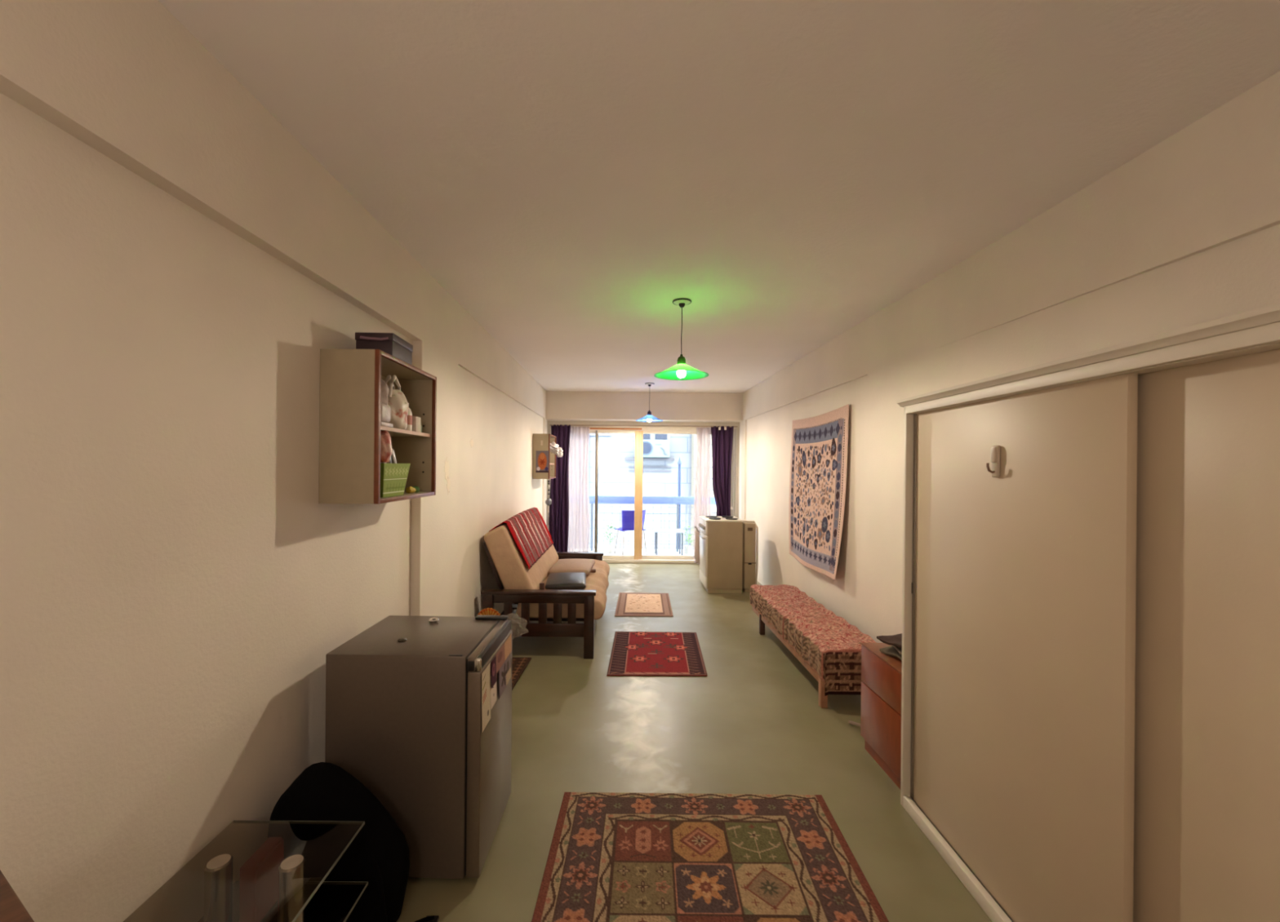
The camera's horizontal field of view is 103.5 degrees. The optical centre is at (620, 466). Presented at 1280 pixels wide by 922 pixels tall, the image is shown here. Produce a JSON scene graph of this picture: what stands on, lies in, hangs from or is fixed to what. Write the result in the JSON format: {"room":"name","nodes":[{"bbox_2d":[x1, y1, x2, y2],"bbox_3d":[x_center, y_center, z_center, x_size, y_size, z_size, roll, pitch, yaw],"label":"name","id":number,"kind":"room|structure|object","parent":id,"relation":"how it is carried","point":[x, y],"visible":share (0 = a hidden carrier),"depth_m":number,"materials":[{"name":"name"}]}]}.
{"room":"studio apartment","nodes":[
{"label":"studio apartment","id":0,"kind":"room"},
{"bbox_2d":[0,0,548,921],"bbox_3d":[-1.301,0.195,3.450,0.300,2.687,9.900,1,0,0],"label":"wall","id":1,"kind":"structure","parent":0,"point":[177,588],"depth_m":1.34,"materials":[{"name":"paint"}]},
{"bbox_2d":[318,348,436,504],"bbox_3d":[-1.084,-0.159,2.325,0.237,0.618,0.630,1,0,0],"label":"upper cabinet","id":2,"kind":"object","parent":1,"relation":"attached to","point":[350,428],"visible":0.95,"depth_m":2.01,"materials":[{"name":"laminate"}]},
{"bbox_2d":[355,332,413,364],"bbox_3d":[-1.060,-0.520,2.264,0.162,0.105,0.237,0,0,-2],"label":"storage box","id":3,"kind":"object","parent":2,"relation":"on","point":[391,344],"visible":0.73,"depth_m":2.16,"materials":[{"name":"grey cardboard"}]},
{"bbox_2d":[380,379,393,427],"bbox_3d":[-1.043,-0.270,2.126,0.124,0.206,0.111,1,0,0],"label":"pack","id":4,"kind":"object","parent":2,"relation":"on","point":[385,410],"visible":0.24,"depth_m":2.12,"materials":[{"name":"white plastic"}]},
{"bbox_2d":[379,463,410,497],"bbox_3d":[-1.053,0.060,2.221,0.142,0.145,0.262,1,0,0],"label":"basket","id":5,"kind":"object","parent":2,"relation":"in","point":[393,477],"visible":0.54,"depth_m":2.19,"materials":[{"name":"green"}]},
{"bbox_2d":[380,431,392,462],"bbox_3d":[-1.003,-0.083,2.119,0.083,0.136,0.075,1,0,0],"label":"bag","id":6,"kind":"object","parent":5,"relation":"in","point":[386,451],"visible":0.59,"depth_m":2.10,"materials":[{"name":"plastic"}]},
{"bbox_2d":[391,448,396,463],"bbox_3d":[-1.045,-0.003,2.285,0.056,0.150,0.096,1,0,0],"label":"snack packet","id":7,"kind":"object","parent":5,"relation":"in","point":[393,458],"visible":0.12,"depth_m":2.26,"materials":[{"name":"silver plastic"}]},
{"bbox_2d":[384,374,408,430],"bbox_3d":[-1.040,-0.290,2.291,0.130,0.246,0.141,0,0,36],"label":"plastic bag","id":8,"kind":"object","parent":2,"relation":"on","point":[397,402],"visible":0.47,"depth_m":2.26,"materials":[{"name":"beige plastic"}]},
{"bbox_2d":[380,430,427,437],"bbox_3d":[-1.095,-0.160,2.325,0.199,0.016,0.594,0,0,0],"label":"shelf","id":9,"kind":"object","parent":2,"relation":"attached to","point":[393,433],"depth_m":2.44,"materials":[{"name":"laminate"}]},
{"bbox_2d":[405,403,412,431],"bbox_3d":[-1.028,-0.236,2.410,0.058,0.137,0.058,1,0,0],"label":"bottle","id":10,"kind":"object","parent":2,"relation":"on","point":[409,427],"visible":0.26,"depth_m":2.40,"materials":[{"name":"beige plastic"}]},
{"bbox_2d":[405,486,415,493],"bbox_3d":[-1.032,0.115,2.471,0.041,0.034,0.047,1,0,21],"label":"trinket","id":11,"kind":"object","parent":2,"relation":"in","point":[409,490],"visible":1,"depth_m":2.46,"materials":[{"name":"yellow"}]},
{"bbox_2d":[412,486,419,493],"bbox_3d":[-1.031,0.116,2.530,0.042,0.032,0.045,1,0,0],"label":"trinket","id":12,"kind":"object","parent":2,"relation":"in","point":[417,489],"visible":0.64,"depth_m":2.52,"materials":[{"name":"green"}]},
{"bbox_2d":[411,416,421,432],"bbox_3d":[-1.018,-0.205,2.475,0.050,0.075,0.060,1,0,0],"label":"carton","id":13,"kind":"object","parent":2,"relation":"on","point":[416,421],"visible":0.48,"depth_m":2.45,"materials":[{"name":"beige cardboard"}]},
{"bbox_2d":[444,458,448,480],"bbox_3d":[-1.149,0.018,3.326,0.001,0.156,0.093,1,0,0],"label":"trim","id":14,"kind":"structure","parent":1,"relation":"attached to","point":[446,464],"depth_m":3.33,"materials":[{"name":"beige paint"}]},
{"bbox_2d":[446,477,449,493],"bbox_3d":[-1.150,0.131,3.362,0.001,0.116,0.060,1,0,0],"label":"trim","id":15,"kind":"structure","parent":1,"relation":"attached to","point":[448,481],"depth_m":3.36,"materials":[{"name":"beige paint"}]},
{"bbox_2d":[470,438,474,447],"bbox_3d":[-1.167,-0.181,3.951,0.001,0.073,0.117,1,0,0],"label":"trim","id":16,"kind":"structure","parent":1,"relation":"attached to","point":[472,442],"depth_m":3.96,"materials":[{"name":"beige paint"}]},
{"bbox_2d":[532,433,555,479],"bbox_3d":[-1.052,-0.129,6.990,0.227,0.600,0.660,1,0,0],"label":"upper cabinet","id":17,"kind":"object","parent":1,"relation":"attached to","point":[547,439],"visible":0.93,"depth_m":6.66,"materials":[{"name":"laminate"}]},
{"bbox_2d":[535,450,548,472],"bbox_3d":[-1.036,-0.059,6.657,0.170,0.290,0.001,1,0,0],"label":"print","id":18,"kind":"object","parent":17,"relation":"attached to","point":[542,456],"visible":1,"depth_m":6.66,"materials":[{"name":"paper"}]},
{"bbox_2d":[545,479,551,512],"bbox_3d":[-0.967,0.482,6.751,0.084,0.620,0.080,0,0,42],"label":"wind chime","id":19,"kind":"object","parent":17,"relation":"hanging from","point":[548,501],"visible":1,"depth_m":6.74,"materials":[{"name":"silver plastic"}]},
{"bbox_2d":[550,441,563,457],"bbox_3d":[-0.892,-0.225,6.837,0.228,0.210,0.247,1,0,0],"label":"cloth","id":20,"kind":"object","parent":17,"relation":"in","point":[554,449],"visible":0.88,"depth_m":6.78,"materials":[{"name":"white fabric"}]},
{"bbox_2d":[550,424,737,427],"bbox_3d":[0.360,-0.632,7.920,2.947,0.017,0.018,1,0,0],"label":"curtain rod","id":21,"kind":"object","parent":1,"relation":"attached to","point":[550,424],"visible":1,"depth_m":7.91,"materials":[{"name":"brown wood"}]},
{"bbox_2d":[548,425,570,551],"bbox_3d":[-0.961,0.432,7.912,0.326,2.160,0.050,1,0,0],"label":"curtain","id":22,"kind":"object","parent":21,"relation":"hanging from","point":[558,521],"visible":0.77,"depth_m":7.91,"materials":[{"name":"purple fabric"}]},
{"bbox_2d":[567,426,590,552],"bbox_3d":[-0.684,0.444,7.972,0.386,2.140,0.034,1,0,0],"label":"sheer curtain","id":23,"kind":"object","parent":21,"relation":"hanging from","point":[578,472],"visible":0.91,"depth_m":7.97,"materials":[{"name":"grey fabric"}]},
{"bbox_2d":[693,427,711,563],"bbox_3d":[1.290,0.461,7.972,0.277,2.140,0.034,1,0,0],"label":"sheer curtain","id":24,"kind":"object","parent":21,"relation":"hanging from","point":[702,507],"visible":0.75,"depth_m":7.97,"materials":[{"name":"grey fabric"}]},
{"bbox_2d":[711,426,733,516],"bbox_3d":[1.584,0.454,7.912,0.357,2.160,0.050,1,0,0],"label":"curtain","id":25,"kind":"object","parent":21,"relation":"hanging from","point":[722,440],"visible":0.77,"depth_m":7.91,"materials":[{"name":"purple fabric"}]},
{"bbox_2d":[260,563,991,921],"bbox_3d":[0.386,1.613,3.325,3.800,0.120,9.650,1,0,0],"label":"floor","id":26,"kind":"structure","parent":0,"point":[757,724],"depth_m":2.77,"materials":[{"name":"green concrete"}]},
{"bbox_2d":[0,870,34,921],"bbox_3d":[-0.843,1.093,0.581,0.540,0.900,0.240,0,0,30],"label":"wooden table","id":27,"kind":"object","parent":26,"relation":"on","point":[11,908],"visible":1,"depth_m":0.73,"materials":[{"name":"brown wood"}]},
{"bbox_2d":[203,820,368,921],"bbox_3d":[-0.993,1.320,1.248,0.416,0.442,0.636,1,0,0],"label":"stand","id":28,"kind":"object","parent":26,"relation":"on","point":[218,872],"visible":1,"depth_m":1.39,"materials":[{"name":"grey"}]},
{"bbox_2d":[239,837,284,921],"bbox_3d":[-1.038,1.204,1.460,0.046,0.172,0.120,1,0,0],"label":"book","id":29,"kind":"object","parent":28,"relation":"on","point":[259,876],"visible":0.87,"depth_m":1.43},
{"bbox_2d":[267,762,439,921],"bbox_3d":[-0.908,1.274,1.699,0.583,0.544,0.225,1,0,0],"label":"duffel bag","id":30,"kind":"object","parent":26,"relation":"on","point":[378,855],"visible":0.83,"depth_m":1.63,"materials":[{"name":"black fabric"}]},
{"bbox_2d":[324,615,512,879],"bbox_3d":[-0.802,1.115,2.106,0.583,0.855,0.494,0,0,1],"label":"mini fridge","id":31,"kind":"object","parent":26,"relation":"on","point":[403,719],"visible":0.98,"depth_m":1.86,"materials":[{"name":"metal"}]},
{"bbox_2d":[397,637,407,642],"bbox_3d":[-0.876,0.694,2.020,0.036,0.010,0.036,1,0,0],"label":"magnet","id":32,"kind":"object","parent":31,"relation":"on","point":[402,639],"visible":1,"depth_m":2.01,"materials":[{"name":"brown"}]},
{"bbox_2d":[428,617,439,622],"bbox_3d":[-0.841,0.694,2.270,0.044,0.012,0.044,1,0,0],"label":"metal ring","id":33,"kind":"object","parent":31,"relation":"on","point":[433,620],"visible":1,"depth_m":2.26,"materials":[{"name":"silver metal"}]},
{"bbox_2d":[481,662,490,732],"bbox_3d":[-0.511,0.877,1.916,0.004,0.218,0.109,0,0,1],"label":"flyer","id":34,"kind":"object","parent":31,"relation":"attached to","point":[486,676],"visible":1,"depth_m":1.91,"materials":[{"name":"paper"}]},
{"bbox_2d":[491,656,496,688],"bbox_3d":[-0.505,0.819,2.006,0.004,0.103,0.070,0,0,1],"label":"postcard","id":35,"kind":"object","parent":31,"relation":"attached to","point":[494,661],"visible":1,"depth_m":2.00,"materials":[{"name":"paper"}]},
{"bbox_2d":[490,675,497,710],"bbox_3d":[-0.509,0.891,2.017,0.004,0.130,0.087,0,0,1],"label":"note","id":36,"kind":"object","parent":31,"relation":"attached to","point":[493,691],"visible":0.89,"depth_m":2.01,"materials":[{"name":"paper"}]},
{"bbox_2d":[495,634,511,673],"bbox_3d":[-0.504,0.807,2.178,0.004,0.078,0.265,0,0,1],"label":"leaflet","id":37,"kind":"object","parent":31,"relation":"attached to","point":[502,655],"visible":1,"depth_m":2.17,"materials":[{"name":"paper"}]},
{"bbox_2d":[497,653,511,699],"bbox_3d":[-0.503,0.906,2.188,0.004,0.120,0.215,0,0,2],"label":"print","id":38,"kind":"object","parent":31,"relation":"attached to","point":[504,672],"visible":1,"depth_m":2.18,"materials":[{"name":"paper"}]},
{"bbox_2d":[511,657,531,690],"bbox_3d":[-0.913,1.530,3.650,0.400,0.013,0.740,1,0,0],"label":"door mat","id":39,"kind":"object","parent":26,"relation":"on","point":[519,664],"visible":0.16,"depth_m":3.82,"materials":[{"name":"brown fabric"}]},
{"bbox_2d":[480,523,609,659],"bbox_3d":[-0.636,1.017,4.970,1.035,1.055,1.890,1,0,0],"label":"futon sofa","id":40,"kind":"object","parent":26,"relation":"on","point":[519,590],"visible":0.66,"depth_m":4.11,"materials":[{"name":"beige fabric"}]},
{"bbox_2d":[488,507,553,569],"bbox_3d":[-0.939,0.670,4.990,0.364,0.434,1.548,1,0,0],"label":"throw blanket","id":41,"kind":"object","parent":40,"relation":"on","point":[529,531],"visible":0.94,"depth_m":4.77,"materials":[{"name":"red fabric"}]},
{"bbox_2d":[539,583,544,590],"bbox_3d":[-0.664,1.019,4.240,0.040,0.070,0.016,1,0,0],"label":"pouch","id":42,"kind":"object","parent":40,"relation":"on","point":[541,585],"visible":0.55,"depth_m":4.23,"materials":[{"name":"brown"}]},
{"bbox_2d":[545,572,586,590],"bbox_3d":[-0.490,1.024,4.540,0.350,0.070,0.480,-1,0,-4],"label":"cushion","id":43,"kind":"object","parent":40,"relation":"on","point":[565,580],"visible":0.98,"depth_m":4.39,"materials":[{"name":"black leather"}]},
{"bbox_2d":[548,559,595,575],"bbox_3d":[-0.490,1.018,5.140,0.400,0.081,0.560,-1,0,3],"label":"seat cushion","id":44,"kind":"object","parent":40,"relation":"on","point":[585,566],"visible":0.92,"depth_m":4.98,"materials":[{"name":"beige fabric"}]},
{"bbox_2d":[614,592,673,617],"bbox_3d":[0.258,1.546,5.665,0.643,0.007,0.950,1,0,0],"label":"rug","id":45,"kind":"object","parent":26,"relation":"on","point":[628,604],"visible":1,"depth_m":5.60,"materials":[{"name":"beige fabric"}]},
{"bbox_2d":[606,631,707,676],"bbox_3d":[0.299,1.547,4.205,0.805,0.007,0.980,1,0,0],"label":"rug","id":46,"kind":"object","parent":26,"relation":"on","point":[633,653],"visible":1,"depth_m":4.12,"materials":[{"name":"red fabric"}]},
{"bbox_2d":[531,792,888,921],"bbox_3d":[0.293,1.546,1.503,1.303,0.008,1.746,1,0,0],"label":"rug","id":47,"kind":"object","parent":26,"relation":"on","point":[613,857],"visible":1,"depth_m":1.96,"materials":[{"name":"multicoloured fabric"}]},
{"bbox_2d":[697,515,743,593],"bbox_3d":[1.252,1.105,6.440,0.507,0.911,0.528,1,0,0],"label":"stove","id":48,"kind":"object","parent":26,"relation":"on","point":[721,538],"visible":0.98,"depth_m":6.18,"materials":[{"name":"beige metal"}]},
{"bbox_2d":[693,526,701,564],"bbox_3d":[0.970,0.992,6.401,0.080,0.483,0.262,1,0,11],"label":"dish towel","id":49,"kind":"object","parent":48,"relation":"hanging from","point":[696,557],"visible":1,"depth_m":6.35,"materials":[{"name":"beige fabric"}]},
{"bbox_2d":[699,515,743,522],"bbox_3d":[1.277,0.676,6.440,0.465,0.020,0.528,0,0,0],"label":"cooktop","id":50,"kind":"object","parent":48,"relation":"in","point":[707,518],"depth_m":6.29,"materials":[{"name":"white metal"}]},
{"bbox_2d":[742,520,758,593],"bbox_3d":[1.607,1.118,6.384,0.184,0.891,0.412,1,0,0],"label":"cabinet","id":51,"kind":"object","parent":26,"relation":"on","point":[750,534],"visible":0.86,"depth_m":6.19,"materials":[{"name":"beige metal"}]},
{"bbox_2d":[751,605,827,708],"bbox_3d":[1.496,1.468,4.105,0.412,0.190,1.750,1,0,0],"label":"bench","id":52,"kind":"object","parent":26,"relation":"on","point":[823,700],"visible":0.37,"depth_m":3.63,"materials":[{"name":"brown wood"}]},
{"bbox_3d":[1.504,1.285,3.590,0.390,0.174,0.700,0,0,0],"label":"bench cushion","id":53,"kind":"object","parent":52,"relation":"on","visible":0},
{"bbox_2d":[783,615,876,696],"bbox_3d":[1.491,1.315,3.578,0.435,0.298,0.750,1,0,0],"label":"cover","id":54,"kind":"object","parent":53,"relation":"on","point":[831,646],"visible":0.88,"depth_m":3.35,"materials":[{"name":"red fabric"}]},
{"bbox_3d":[1.504,1.286,4.462,0.390,0.170,1.015,0,0,0],"label":"bench cushion","id":55,"kind":"object","parent":52,"relation":"on","visible":0},
{"bbox_2d":[750,584,836,639],"bbox_3d":[1.492,1.274,4.491,0.435,0.202,1.042,1,0,0],"label":"cover","id":56,"kind":"object","parent":55,"relation":"on","point":[774,603],"visible":0.98,"depth_m":4.39,"materials":[{"name":"red fabric"}]},
{"bbox_2d":[848,720,860,727],"bbox_3d":[1.415,1.507,2.958,0.020,0.106,0.197,1,0,-17],"label":"cable","id":57,"kind":"object","parent":26,"relation":"on","point":[851,722],"visible":0.4,"depth_m":3.00,"materials":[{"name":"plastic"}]},
{"bbox_2d":[860,643,902,789],"bbox_3d":[1.542,1.272,2.579,0.434,0.584,0.427,1,0,0],"label":"base cabinet","id":58,"kind":"object","parent":26,"relation":"on","point":[881,673],"visible":0.39,"depth_m":2.57,"materials":[{"name":"laminate"}]},
{"bbox_2d":[880,646,902,661],"bbox_3d":[1.492,0.963,2.555,0.220,0.032,0.240,0,0,-11],"label":"folded cloth","id":59,"kind":"object","parent":58,"relation":"on","point":[891,651],"visible":0.19,"depth_m":2.60,"materials":[{"name":"grey fabric"}]},
{"bbox_2d":[892,645,902,654],"bbox_3d":[1.522,0.933,2.605,0.220,0.031,0.240,0,0,11],"label":"folded cloth","id":60,"kind":"object","parent":59,"relation":"on","point":[899,650],"visible":0.17,"depth_m":2.56,"materials":[{"name":"grey fabric"}]},
{"bbox_2d":[876,633,902,648],"bbox_3d":[1.482,0.903,2.565,0.220,0.031,0.240,1,0,-17],"label":"folded cloth","id":61,"kind":"object","parent":60,"relation":"on","point":[895,640],"visible":0.35,"depth_m":2.61,"materials":[{"name":"grey fabric"}]},
{"bbox_2d":[896,303,1279,921],"bbox_3d":[1.513,0.630,0.958,0.572,1.866,2.772,0,0,2],"label":"sliding closet","id":62,"kind":"object","parent":26,"relation":"on","point":[1091,681],"visible":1,"depth_m":1.35,"materials":[{"name":"white paint"}]},
{"bbox_2d":[986,445,1000,477],"bbox_3d":[1.300,-0.017,1.765,0.038,0.112,0.033,0,0,2],"label":"wall hook","id":63,"kind":"object","parent":62,"relation":"attached to","point":[995,450],"visible":1,"depth_m":1.75,"materials":[{"name":"beige plastic"}]},
{"bbox_3d":[-0.941,1.267,2.980,0.340,0.550,0.300,0,0,0],"label":"cardboard box","id":64,"kind":"object","parent":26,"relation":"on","visible":0},
{"bbox_2d":[477,608,500,615],"bbox_3d":[-0.786,0.920,3.000,0.154,0.147,0.019,1,0,0],"label":"fan","id":65,"kind":"object","parent":64,"relation":"on","point":[487,611],"visible":0.35,"depth_m":3.00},
{"bbox_3d":[-0.661,1.204,2.550,0.150,0.681,0.220,0,0,0],"label":"crate","id":66,"kind":"object","parent":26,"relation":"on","visible":0},
{"bbox_2d":[507,613,528,639],"bbox_3d":[-0.567,0.809,2.561,0.192,0.109,0.140,1,0,27],"label":"clear bag","id":67,"kind":"object","parent":66,"relation":"on","point":[518,624],"visible":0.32,"depth_m":2.54,"materials":[{"name":"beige plastic"}]},
{"bbox_2d":[546,421,739,564],"bbox_3d":[0.351,0.422,8.100,3.047,2.262,0.200,1,0,0],"label":"wall","id":68,"kind":"structure","parent":0,"point":[567,423],"depth_m":8.00,"materials":[{"name":"white paint"}]},
{"bbox_2d":[588,548,693,555],"bbox_3d":[0.386,1.633,8.850,6.000,0.140,1.300,1,0,0],"label":"balcony floor","id":69,"kind":"structure","parent":68,"relation":"attached to","point":[618,552],"depth_m":9.13,"materials":[{"name":"concrete"}]},
{"bbox_2d":[600,523,618,553],"bbox_3d":[-0.197,1.291,9.082,0.316,0.534,0.327,1,0,33],"label":"potted plant","id":70,"kind":"object","parent":69,"relation":"on","point":[609,548],"visible":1,"depth_m":9.04,"materials":[{"name":"green plant"}]},
{"bbox_2d":[613,510,647,555],"bbox_3d":[0.174,1.162,8.875,0.468,0.802,0.438,0,0,-20],"label":"plastic chair","id":71,"kind":"object","parent":69,"relation":"on","point":[628,517],"visible":0.7,"depth_m":8.69,"materials":[{"name":"blue plastic"}]},
{"bbox_2d":[589,496,716,551],"bbox_3d":[0.391,1.058,9.250,5.640,1.010,0.040,1,0,0],"label":"balcony railing","id":72,"kind":"object","parent":69,"relation":"on","point":[601,500],"visible":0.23,"depth_m":9.23,"materials":[{"name":"metal"}]},
{"bbox_2d":[653,528,684,555],"bbox_3d":[0.838,1.347,8.850,0.520,0.440,0.400,1,0,0],"label":"table","id":73,"kind":"object","parent":69,"relation":"on","point":[655,531],"visible":0.94,"depth_m":8.78,"materials":[{"name":"white plastic"}]},
{"bbox_2d":[679,525,693,554],"bbox_3d":[1.202,1.328,9.045,0.349,0.486,0.296,0,0,-16],"label":"potted plant","id":74,"kind":"object","parent":69,"relation":"on","point":[687,548],"visible":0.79,"depth_m":9.01,"materials":[{"name":"green plant"}]},
{"bbox_2d":[550,427,735,563],"bbox_3d":[0.350,0.463,8.100,2.947,2.140,0.140,1,0,0],"label":"window","id":75,"kind":"structure","parent":68,"relation":"in","point":[638,557],"depth_m":8.07,"materials":[{"name":"beige paint"}]},
{"bbox_2d":[590,427,641,430],"bbox_3d":[-0.150,-0.594,8.009,0.970,0.025,0.038,1,0,0],"label":"batten","id":76,"kind":"object","parent":75,"relation":"attached to","point":[607,428],"visible":1,"depth_m":7.99,"materials":[{"name":"orange wood"}]},
{"bbox_2d":[546,391,742,422],"bbox_3d":[0.363,-0.921,8.050,3.007,0.425,0.700,1,0,0],"label":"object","id":77,"kind":"structure","parent":68,"relation":"attached to","point":[561,406],"depth_m":7.70,"materials":[{"name":"paint"}]},
{"bbox_2d":[158,0,1279,392],"bbox_3d":[0.411,-1.234,3.450,3.800,0.200,9.900,1,0,0],"label":"ceiling","id":78,"kind":"structure","parent":0,"point":[568,172],"depth_m":1.71,"materials":[{"name":"paint"}]},
{"bbox_2d":[635,382,662,422],"bbox_3d":[0.393,-0.870,6.900,0.374,0.527,0.374,1,0,0],"label":"pendant lamp","id":79,"kind":"object","parent":78,"relation":"hanging from","point":[649,418],"visible":1,"depth_m":6.88,"materials":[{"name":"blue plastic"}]},
{"bbox_2d":[653,297,708,380],"bbox_3d":[0.418,-0.870,3.460,0.374,0.527,0.374,1,0,0],"label":"pendant lamp","id":80,"kind":"object","parent":78,"relation":"hanging from","point":[680,371],"visible":1,"depth_m":3.46,"materials":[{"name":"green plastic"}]},
{"bbox_2d":[738,71,1279,643],"bbox_3d":[2.006,0.224,3.450,0.300,2.687,9.900,1,0,0],"label":"wall","id":81,"kind":"structure","parent":0,"point":[1185,233],"depth_m":2.33,"materials":[{"name":"paint"}]},
{"bbox_2d":[788,404,848,580],"bbox_3d":[1.813,0.230,4.782,0.072,1.472,1.364,1,0,0],"label":"tapestry","id":82,"kind":"object","parent":81,"relation":"attached to","point":[820,443],"visible":1,"depth_m":4.63},
{"label":"outside","id":83,"kind":"structure","parent":0,"visible":0},
{"bbox_2d":[588,433,716,549],"bbox_3d":[-0.213,1.548,12.393,9.600,8.000,0.815,1,0,0],"label":"building","id":84,"kind":"structure","parent":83,"point":[616,451],"depth_m":12.50,"materials":[{"name":"stone"}]},
{"bbox_2d":[643,440,670,457],"bbox_3d":[0.774,-0.423,12.289,0.820,0.420,0.342,1,0,0],"label":"air conditioner","id":85,"kind":"object","parent":84,"relation":"attached to","point":[651,448],"visible":0.71,"depth_m":12.16,"materials":[{"name":"white"}]},
{"bbox_2d":[643,442,651,453],"bbox_3d":[0.604,-0.435,12.154,0.270,0.270,0.001,1,0,0],"label":"fan grille","id":86,"kind":"object","parent":85,"relation":"attached to","point":[646,446],"depth_m":12.16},
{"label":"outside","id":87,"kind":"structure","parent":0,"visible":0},
{"bbox_2d":[676,457,682,549],"bbox_3d":[1.111,0.990,9.600,0.100,2.340,0.100,1,0,0],"label":"post","id":88,"kind":"object","parent":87,"point":[679,462],"visible":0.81,"depth_m":9.57,"materials":[{"name":"blue"}]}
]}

